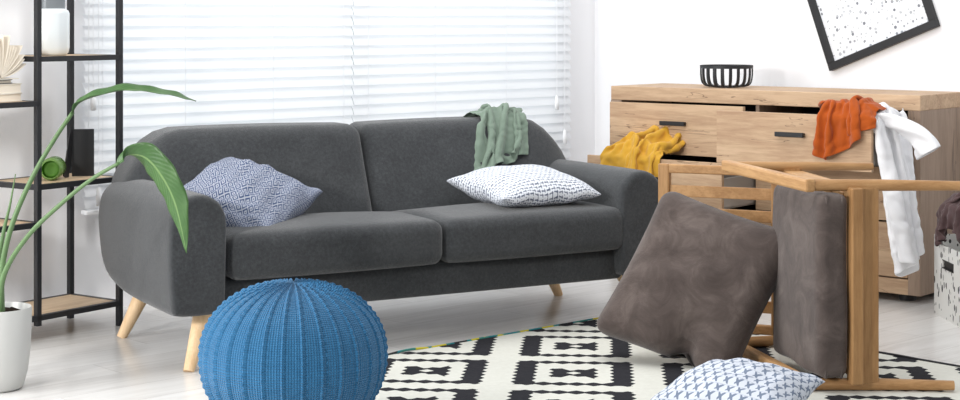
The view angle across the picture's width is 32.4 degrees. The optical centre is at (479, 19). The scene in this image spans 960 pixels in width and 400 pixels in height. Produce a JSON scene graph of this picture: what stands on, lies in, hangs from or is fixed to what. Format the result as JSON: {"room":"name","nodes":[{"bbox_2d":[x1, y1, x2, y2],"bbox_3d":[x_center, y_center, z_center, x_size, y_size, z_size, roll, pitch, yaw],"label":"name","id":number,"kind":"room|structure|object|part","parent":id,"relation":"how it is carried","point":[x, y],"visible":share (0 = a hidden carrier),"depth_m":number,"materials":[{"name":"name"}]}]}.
{"room":"living room","nodes":[
{"label":"living room","id":0,"kind":"room"},
{"bbox_2d":[0,0,594,308],"bbox_3d":[-1.409,-0.150,7.077,5.720,2.700,0.121,0,0,-43],"label":"wall","id":1,"kind":"structure","parent":0,"point":[91,277],"depth_m":6.70,"materials":[{"name":"white paint"}]},
{"bbox_2d":[81,0,353,214],"bbox_3d":[-1.104,-0.212,7.201,1.414,2.015,0.080,0,0,-44],"label":"window blind","id":2,"kind":"object","parent":1,"relation":"attached to","point":[241,61],"visible":0.48,"depth_m":7.17,"materials":[{"name":"white plastic"}]},
{"bbox_3d":[-1.107,0.786,7.212,1.403,0.018,0.050,0,0,-43],"label":"rail","id":3,"kind":"part","parent":2,"relation":"part of","materials":[{"name":"white"}]},
{"bbox_3d":[-1.574,-0.445,6.716,0.003,1.490,0.003,0,0,-44],"label":"cord","id":4,"kind":"part","parent":2,"relation":"part of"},
{"bbox_3d":[-1.556,-0.250,6.734,0.003,1.880,0.003,0,0,-43],"label":"cord","id":5,"kind":"part","parent":2,"relation":"part of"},
{"bbox_2d":[351,0,570,159],"bbox_3d":[-0.054,-0.212,8.197,1.473,2.015,0.080,0,0,-43],"label":"window blind","id":6,"kind":"object","parent":1,"relation":"attached to","point":[412,58],"visible":0.69,"depth_m":8.17,"materials":[{"name":"white plastic"}]},
{"bbox_2d":[0,278,959,399],"bbox_3d":[1.207,1.225,4.321,5.720,0.050,7.720,0,0,-44],"label":"floor","id":7,"kind":"structure","parent":0,"point":[83,356],"depth_m":6.33,"materials":[{"name":"white wood"}]},
{"bbox_2d":[0,0,122,326],"bbox_3d":[-1.806,0.300,6.169,0.304,1.800,0.975,0,0,35],"label":"shelf unit","id":8,"kind":"object","parent":7,"relation":"on","point":[69,304],"visible":0.81,"depth_m":6.32,"materials":[{"name":"black metal"}]},
{"bbox_2d":[0,93,21,101],"bbox_3d":[-1.825,0.287,6.105,0.150,0.030,0.203,0,0,32],"label":"book","id":9,"kind":"object","parent":8,"relation":"on","point":[10,97],"visible":0.92,"depth_m":6.11,"materials":[{"name":"beige paper"}]},
{"bbox_2d":[0,83,21,93],"bbox_3d":[-1.828,0.254,6.114,0.150,0.036,0.203,0,0,40],"label":"book","id":10,"kind":"object","parent":9,"relation":"on","point":[14,87],"visible":0.89,"depth_m":6.11,"materials":[{"name":"beige paper"}]},
{"bbox_2d":[0,79,11,83],"bbox_3d":[-1.833,0.228,6.087,0.130,0.016,0.163,0,0,33],"label":"book","id":11,"kind":"object","parent":10,"relation":"on","point":[8,81],"visible":0.88,"depth_m":6.10,"materials":[{"name":"beige paper"}]},
{"bbox_2d":[0,35,25,79],"bbox_3d":[-1.804,0.138,6.117,0.140,0.163,0.199,0,0,35],"label":"open book","id":12,"kind":"object","parent":11,"relation":"on","point":[11,60],"visible":1,"depth_m":6.11,"materials":[{"name":"beige paper"}]},
{"bbox_3d":[-1.922,0.763,6.004,0.304,0.020,0.571,0,0,35],"label":"shelf frame","id":13,"kind":"part","parent":8,"relation":"part of","materials":[{"name":"black metal"}]},
{"bbox_3d":[-1.922,0.312,6.004,0.304,0.020,0.571,0,0,35],"label":"shelf frame","id":14,"kind":"part","parent":8,"relation":"part of","materials":[{"name":"black metal"}]},
{"bbox_3d":[-1.648,0.270,6.148,0.021,1.740,0.021,0,0,35],"label":"post","id":15,"kind":"part","parent":8,"relation":"part of","materials":[{"name":"black metal"}]},
{"bbox_2d":[33,0,69,54],"bbox_3d":[-1.657,0.001,6.380,0.136,0.270,0.136,0,0,0],"label":"vase","id":16,"kind":"object","parent":8,"relation":"on","point":[55,18],"visible":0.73,"depth_m":6.33,"materials":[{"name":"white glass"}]},
{"bbox_2d":[42,156,65,179],"bbox_3d":[-1.645,0.571,6.353,0.085,0.085,0.120,0,0,-6],"label":"glass jar","id":17,"kind":"object","parent":8,"relation":"on","point":[53,167],"visible":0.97,"depth_m":6.32,"materials":[{"name":"green glass"}]},
{"bbox_3d":[-1.648,0.624,6.395,0.304,0.020,0.425,0,0,35],"label":"shelf frame","id":18,"kind":"part","parent":8,"relation":"part of","materials":[{"name":"black metal"}]},
{"bbox_3d":[-1.648,0.300,6.641,0.021,1.800,0.021,0,0,35],"label":"post","id":19,"kind":"part","parent":8,"relation":"part of","materials":[{"name":"black metal"}]},
{"bbox_3d":[-1.806,1.111,6.169,0.304,0.020,0.975,0,0,35],"label":"shelf frame","id":20,"kind":"part","parent":8,"relation":"part of","materials":[{"name":"brown wood"}]},
{"bbox_3d":[-1.648,0.146,6.395,0.304,0.020,0.425,0,0,35],"label":"shelf frame","id":21,"kind":"part","parent":8,"relation":"part of","materials":[{"name":"black metal"}]},
{"bbox_2d":[63,128,93,177],"bbox_3d":[-1.589,0.522,6.473,0.139,0.198,0.061,0,0,-45],"label":"folder","id":22,"kind":"object","parent":8,"relation":"on","point":[80,145],"visible":0.93,"depth_m":6.49,"materials":[{"name":"black"}]},
{"bbox_3d":[-1.416,0.300,6.479,0.021,1.800,0.021,0,0,35],"label":"post","id":23,"kind":"part","parent":8,"relation":"part of","materials":[{"name":"black metal"}]},
{"bbox_2d":[0,83,195,392],"bbox_3d":[-1.266,0.704,5.316,0.819,0.992,0.339,0,0,11],"label":"potted plant","id":24,"kind":"object","parent":7,"relation":"on","point":[15,317],"visible":1,"depth_m":5.29,"materials":[{"name":"green plant"}]},
{"bbox_3d":[-1.560,0.740,5.400,0.082,0.472,0.022,0,0,0],"label":"stem","id":25,"kind":"part","parent":24,"relation":"part of","materials":[{"name":"green plant"}]},
{"bbox_3d":[-1.566,1.067,5.370,0.210,0.266,0.210,0,0,0],"label":"pot","id":26,"kind":"part","parent":24,"relation":"part of","materials":[{"name":"ceramic"}]},
{"bbox_3d":[-1.448,0.633,5.388,0.233,0.670,0.077,0,0,0],"label":"stem","id":27,"kind":"part","parent":24,"relation":"part of","materials":[{"name":"green plant"}]},
{"bbox_3d":[-1.342,0.703,5.242,0.436,0.523,0.194,0,0,0],"label":"stem","id":28,"kind":"part","parent":24,"relation":"part of","materials":[{"name":"green plant"}]},
{"bbox_2d":[198,278,387,399],"bbox_3d":[-0.548,0.983,4.850,0.558,0.430,0.555,0,0,-18],"label":"knitted pouf","id":29,"kind":"object","parent":7,"relation":"on","point":[285,339],"visible":1,"depth_m":4.65,"materials":[{"name":"blue fabric"}]},
{"bbox_2d":[98,116,657,371],"bbox_3d":[-0.394,0.811,6.488,2.049,0.796,0.998,0,0,-29],"label":"sofa","id":30,"kind":"object","parent":7,"relation":"on","point":[387,222],"visible":0.8,"depth_m":6.24,"materials":[{"name":"grey fabric"}]},
{"bbox_3d":[-1.301,1.097,6.253,0.147,0.224,0.068,0,0,-29],"label":"leg","id":31,"kind":"part","parent":30,"relation":"part of","materials":[{"name":"brown wood"}]},
{"bbox_3d":[-1.179,0.803,6.008,0.210,0.420,0.915,0,0,-29],"label":"arm","id":32,"kind":"part","parent":30,"relation":"part of","materials":[{"name":"grey fabric"}]},
{"bbox_3d":[-0.968,1.096,5.686,0.067,0.226,0.157,0,0,11],"label":"leg","id":33,"kind":"part","parent":30,"relation":"part of","materials":[{"name":"brown wood"}]},
{"bbox_2d":[111,122,371,213],"bbox_3d":[-0.905,0.659,6.415,0.985,0.492,0.391,0,0,-29],"label":"cushion","id":34,"kind":"object","parent":30,"relation":"on","point":[334,158],"depth_m":6.44,"materials":[{"name":"grey fabric"}]},
{"bbox_2d":[184,157,322,226],"bbox_3d":[-0.874,0.666,6.063,0.463,0.294,0.414,0,0,18],"label":"throw pillow","id":35,"kind":"object","parent":30,"relation":"on","point":[249,193],"visible":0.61,"depth_m":5.99,"materials":[{"name":"fabric"}]},
{"bbox_2d":[225,211,441,279],"bbox_3d":[-0.632,0.813,6.134,0.836,0.186,0.614,0,0,-29],"label":"seat cushion","id":36,"kind":"object","parent":30,"relation":"on","point":[321,245],"depth_m":5.89,"materials":[{"name":"grey fabric"}]},
{"bbox_2d":[350,116,565,210],"bbox_3d":[-0.044,0.659,6.900,0.985,0.492,0.391,0,0,-29],"label":"cushion","id":37,"kind":"object","parent":30,"relation":"on","point":[408,163],"depth_m":6.71,"materials":[{"name":"grey fabric"}]},
{"bbox_2d":[463,103,528,170],"bbox_3d":[0.069,0.514,6.983,0.275,0.325,0.416,0,0,-12],"label":"garment","id":38,"kind":"object","parent":30,"relation":"on","point":[507,127],"visible":0.87,"depth_m":6.91,"materials":[{"name":"fabric"}]},
{"bbox_2d":[393,201,622,262],"bbox_3d":[0.088,0.813,6.539,0.810,0.186,0.614,0,0,-29],"label":"seat cushion","id":39,"kind":"object","parent":30,"relation":"on","point":[470,231],"depth_m":6.30,"materials":[{"name":"grey fabric"}]},
{"bbox_2d":[447,164,600,206],"bbox_3d":[0.171,0.663,6.571,0.450,0.167,0.449,0,0,-30],"label":"throw pillow","id":40,"kind":"object","parent":30,"relation":"on","point":[525,185],"visible":0.96,"depth_m":6.43,"materials":[{"name":"white fabric"}]},
{"bbox_3d":[0.299,1.097,7.154,0.147,0.224,0.068,0,0,-29],"label":"leg","id":41,"kind":"part","parent":30,"relation":"part of","materials":[{"name":"brown wood"}]},
{"bbox_3d":[0.424,0.803,6.912,0.210,0.420,0.915,0,0,-29],"label":"arm","id":42,"kind":"part","parent":30,"relation":"part of","materials":[{"name":"grey fabric"}]},
{"bbox_2d":[375,317,959,399],"bbox_3d":[0.830,1.190,5.239,1.805,0.019,2.529,0,0,-43],"label":"area rug","id":43,"kind":"object","parent":7,"relation":"on","point":[575,360],"visible":0.48,"depth_m":5.60,"materials":[{"name":"fabric"}]},
{"bbox_2d":[597,192,777,366],"bbox_3d":[0.758,0.922,5.762,0.671,0.622,0.323,0,0,26],"label":"cushion","id":44,"kind":"object","parent":43,"relation":"on","point":[697,285],"visible":0.79,"depth_m":5.67,"materials":[{"name":"brown fabric"}]},
{"bbox_2d":[651,358,824,399],"bbox_3d":[0.772,1.125,4.970,0.425,0.179,0.424,0,0,28],"label":"throw pillow","id":45,"kind":"object","parent":43,"relation":"on","point":[736,378],"visible":1,"depth_m":4.89,"materials":[{"name":"white fabric"}]},
{"bbox_2d":[658,160,959,390],"bbox_3d":[1.122,0.853,5.774,0.746,0.683,1.110,0,0,-9],"label":"armchair","id":46,"kind":"object","parent":43,"relation":"on","point":[861,195],"visible":0.57,"depth_m":5.30,"materials":[{"name":"brown wood"}]},
{"bbox_3d":[0.699,0.853,6.247,0.045,0.620,0.034,0,0,23],"label":"rail","id":47,"kind":"part","parent":46,"relation":"part of","materials":[{"name":"brown wood"}]},
{"bbox_3d":[1.184,1.170,6.046,0.541,0.042,0.038,0,0,-11],"label":"leg","id":48,"kind":"part","parent":46,"relation":"part of","materials":[{"name":"brown wood"}]},
{"bbox_3d":[0.980,0.532,5.663,0.036,0.042,0.762,0,0,-12],"label":"armrest","id":49,"kind":"part","parent":46,"relation":"part of","materials":[{"name":"brown wood"}]},
{"bbox_3d":[1.099,0.853,6.076,0.050,0.620,0.030,0,0,23],"label":"rail","id":50,"kind":"part","parent":46,"relation":"part of","materials":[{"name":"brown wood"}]},
{"bbox_3d":[0.980,1.173,5.663,0.036,0.042,0.762,0,0,-12],"label":"armrest","id":51,"kind":"part","parent":46,"relation":"part of","materials":[{"name":"brown wood"}]},
{"bbox_3d":[1.138,0.853,6.036,0.065,0.631,0.030,0,0,-9],"label":"rail","id":52,"kind":"part","parent":46,"relation":"part of","materials":[{"name":"brown wood"}]},
{"bbox_3d":[1.184,0.535,6.046,0.541,0.042,0.038,0,0,-11],"label":"leg","id":53,"kind":"part","parent":46,"relation":"part of","materials":[{"name":"brown wood"}]},
{"bbox_2d":[772,185,846,378],"bbox_3d":[1.092,0.857,5.503,0.114,0.600,0.492,0,0,-9],"label":"seat cushion","id":54,"kind":"object","parent":46,"relation":"on","point":[810,292],"visible":0.87,"depth_m":5.32,"materials":[{"name":"brown fabric"}]},
{"bbox_3d":[1.188,0.564,5.690,0.070,0.026,0.730,0,0,-7],"label":"rail","id":55,"kind":"part","parent":46,"relation":"part of","materials":[{"name":"brown wood"}]},
{"bbox_3d":[1.231,0.853,5.305,0.100,0.631,0.027,0,0,-9],"label":"rail","id":56,"kind":"part","parent":46,"relation":"part of","materials":[{"name":"brown wood"}]},
{"bbox_3d":[1.292,1.173,5.311,0.460,0.038,0.045,0,0,2],"label":"leg","id":57,"kind":"part","parent":46,"relation":"part of","materials":[{"name":"brown wood"}]},
{"bbox_3d":[1.307,0.532,5.310,0.491,0.038,0.046,0,0,2],"label":"leg","id":58,"kind":"part","parent":46,"relation":"part of","materials":[{"name":"brown wood"}]},
{"bbox_2d":[587,83,959,300],"bbox_3d":[1.272,0.759,7.494,1.592,0.882,0.810,0,0,40],"label":"dresser","id":59,"kind":"object","parent":7,"relation":"on","point":[749,123],"visible":0.37,"depth_m":7.19,"materials":[{"name":"brown wood"}]},
{"bbox_3d":[0.800,0.774,8.122,0.062,0.781,0.450,0,0,40],"label":"panel","id":60,"kind":"part","parent":59,"relation":"part of","materials":[{"name":"brown wood"}]},
{"bbox_2d":[600,125,685,176],"bbox_3d":[0.758,0.654,7.613,0.316,0.346,0.330,0,0,-41],"label":"garment","id":61,"kind":"object","parent":59,"relation":"in","point":[644,150],"visible":0.66,"depth_m":7.57,"materials":[{"name":"fabric"}]},
{"bbox_3d":[0.788,0.743,7.487,0.729,0.226,0.020,0,0,40],"label":"drawer","id":62,"kind":"part","parent":59,"relation":"part of","materials":[{"name":"brown wood"}]},
{"bbox_3d":[0.889,0.477,7.608,0.134,0.020,0.026,0,0,40],"label":"handle","id":63,"kind":"part","parent":59,"relation":"part of","materials":[{"name":"black metal"}]},
{"bbox_3d":[0.904,0.505,7.625,0.729,0.233,0.020,0,0,40],"label":"drawer","id":64,"kind":"part","parent":59,"relation":"part of","materials":[{"name":"brown wood"}]},
{"bbox_2d":[700,64,752,87],"bbox_3d":[1.163,0.265,7.787,0.250,0.105,0.250,0,0,0],"label":"basket bowl","id":65,"kind":"object","parent":59,"relation":"on","point":[707,67],"visible":1,"depth_m":7.71,"materials":[{"name":"black metal"}]},
{"bbox_3d":[1.387,0.351,7.632,1.592,0.066,0.450,0,0,40],"label":"panel","id":66,"kind":"part","parent":59,"relation":"part of","materials":[{"name":"brown wood"}]},
{"bbox_3d":[1.306,0.483,6.956,0.134,0.020,0.026,0,0,40],"label":"handle","id":67,"kind":"part","parent":59,"relation":"part of","materials":[{"name":"black metal"}]},
{"bbox_3d":[1.529,0.742,7.797,1.474,0.716,0.015,0,0,40],"label":"panel","id":68,"kind":"part","parent":59,"relation":"part of","materials":[{"name":"black wood"}]},
{"bbox_3d":[1.321,0.508,6.973,0.735,0.227,0.020,0,0,40],"label":"drawer","id":69,"kind":"part","parent":59,"relation":"part of","materials":[{"name":"brown wood"}]},
{"bbox_3d":[1.534,0.743,7.230,0.735,0.226,0.020,0,0,40],"label":"drawer","id":70,"kind":"part","parent":59,"relation":"part of","materials":[{"name":"brown wood"}]},
{"bbox_3d":[1.534,0.979,7.230,0.735,0.230,0.020,0,0,40],"label":"drawer","id":71,"kind":"part","parent":59,"relation":"part of","materials":[{"name":"brown wood"}]},
{"bbox_2d":[812,95,886,159],"bbox_3d":[1.531,0.446,6.868,0.303,0.271,0.242,0,0,31],"label":"garment","id":72,"kind":"object","parent":59,"relation":"on","point":[840,124],"visible":0.99,"depth_m":6.80,"materials":[{"name":"fabric"}]},
{"bbox_2d":[875,102,939,276],"bbox_3d":[1.692,0.696,6.846,0.324,0.702,0.472,0,0,0],"label":"shirt","id":73,"kind":"object","parent":59,"relation":"hanging from","point":[895,134],"visible":0.8,"depth_m":6.73,"materials":[{"name":"fabric"}]},
{"bbox_3d":[1.978,0.774,7.141,0.056,0.781,0.450,0,0,40],"label":"panel","id":74,"kind":"part","parent":59,"relation":"part of","materials":[{"name":"brown wood"}]},
{"bbox_2d":[934,234,959,326],"bbox_3d":[2.067,1.039,6.575,0.403,0.322,0.400,0,0,-2],"label":"storage box","id":75,"kind":"object","parent":7,"relation":"on","point":[947,254],"visible":0.99,"depth_m":6.62,"materials":[{"name":"white"}]},
{"bbox_2d":[935,192,959,245],"bbox_3d":[1.984,0.793,6.599,0.319,0.245,0.330,0,0,0],"label":"garment","id":76,"kind":"object","parent":75,"relation":"in","point":[948,213],"visible":1,"depth_m":6.55,"materials":[{"name":"fabric"}]},
{"bbox_2d":[595,0,959,154],"bbox_3d":[3.279,-0.150,6.205,0.121,2.700,7.600,0,0,-44],"label":"wall","id":77,"kind":"structure","parent":0,"point":[637,41],"depth_m":8.20,"materials":[{"name":"white paint"}]},
{"bbox_2d":[807,0,939,70],"bbox_3d":[1.760,-0.240,7.694,0.028,0.962,0.853,0,0,-44],"label":"picture frame","id":78,"kind":"object","parent":77,"relation":"attached to","point":[849,31],"visible":1,"depth_m":7.67,"materials":[{"name":"black"}]}
]}

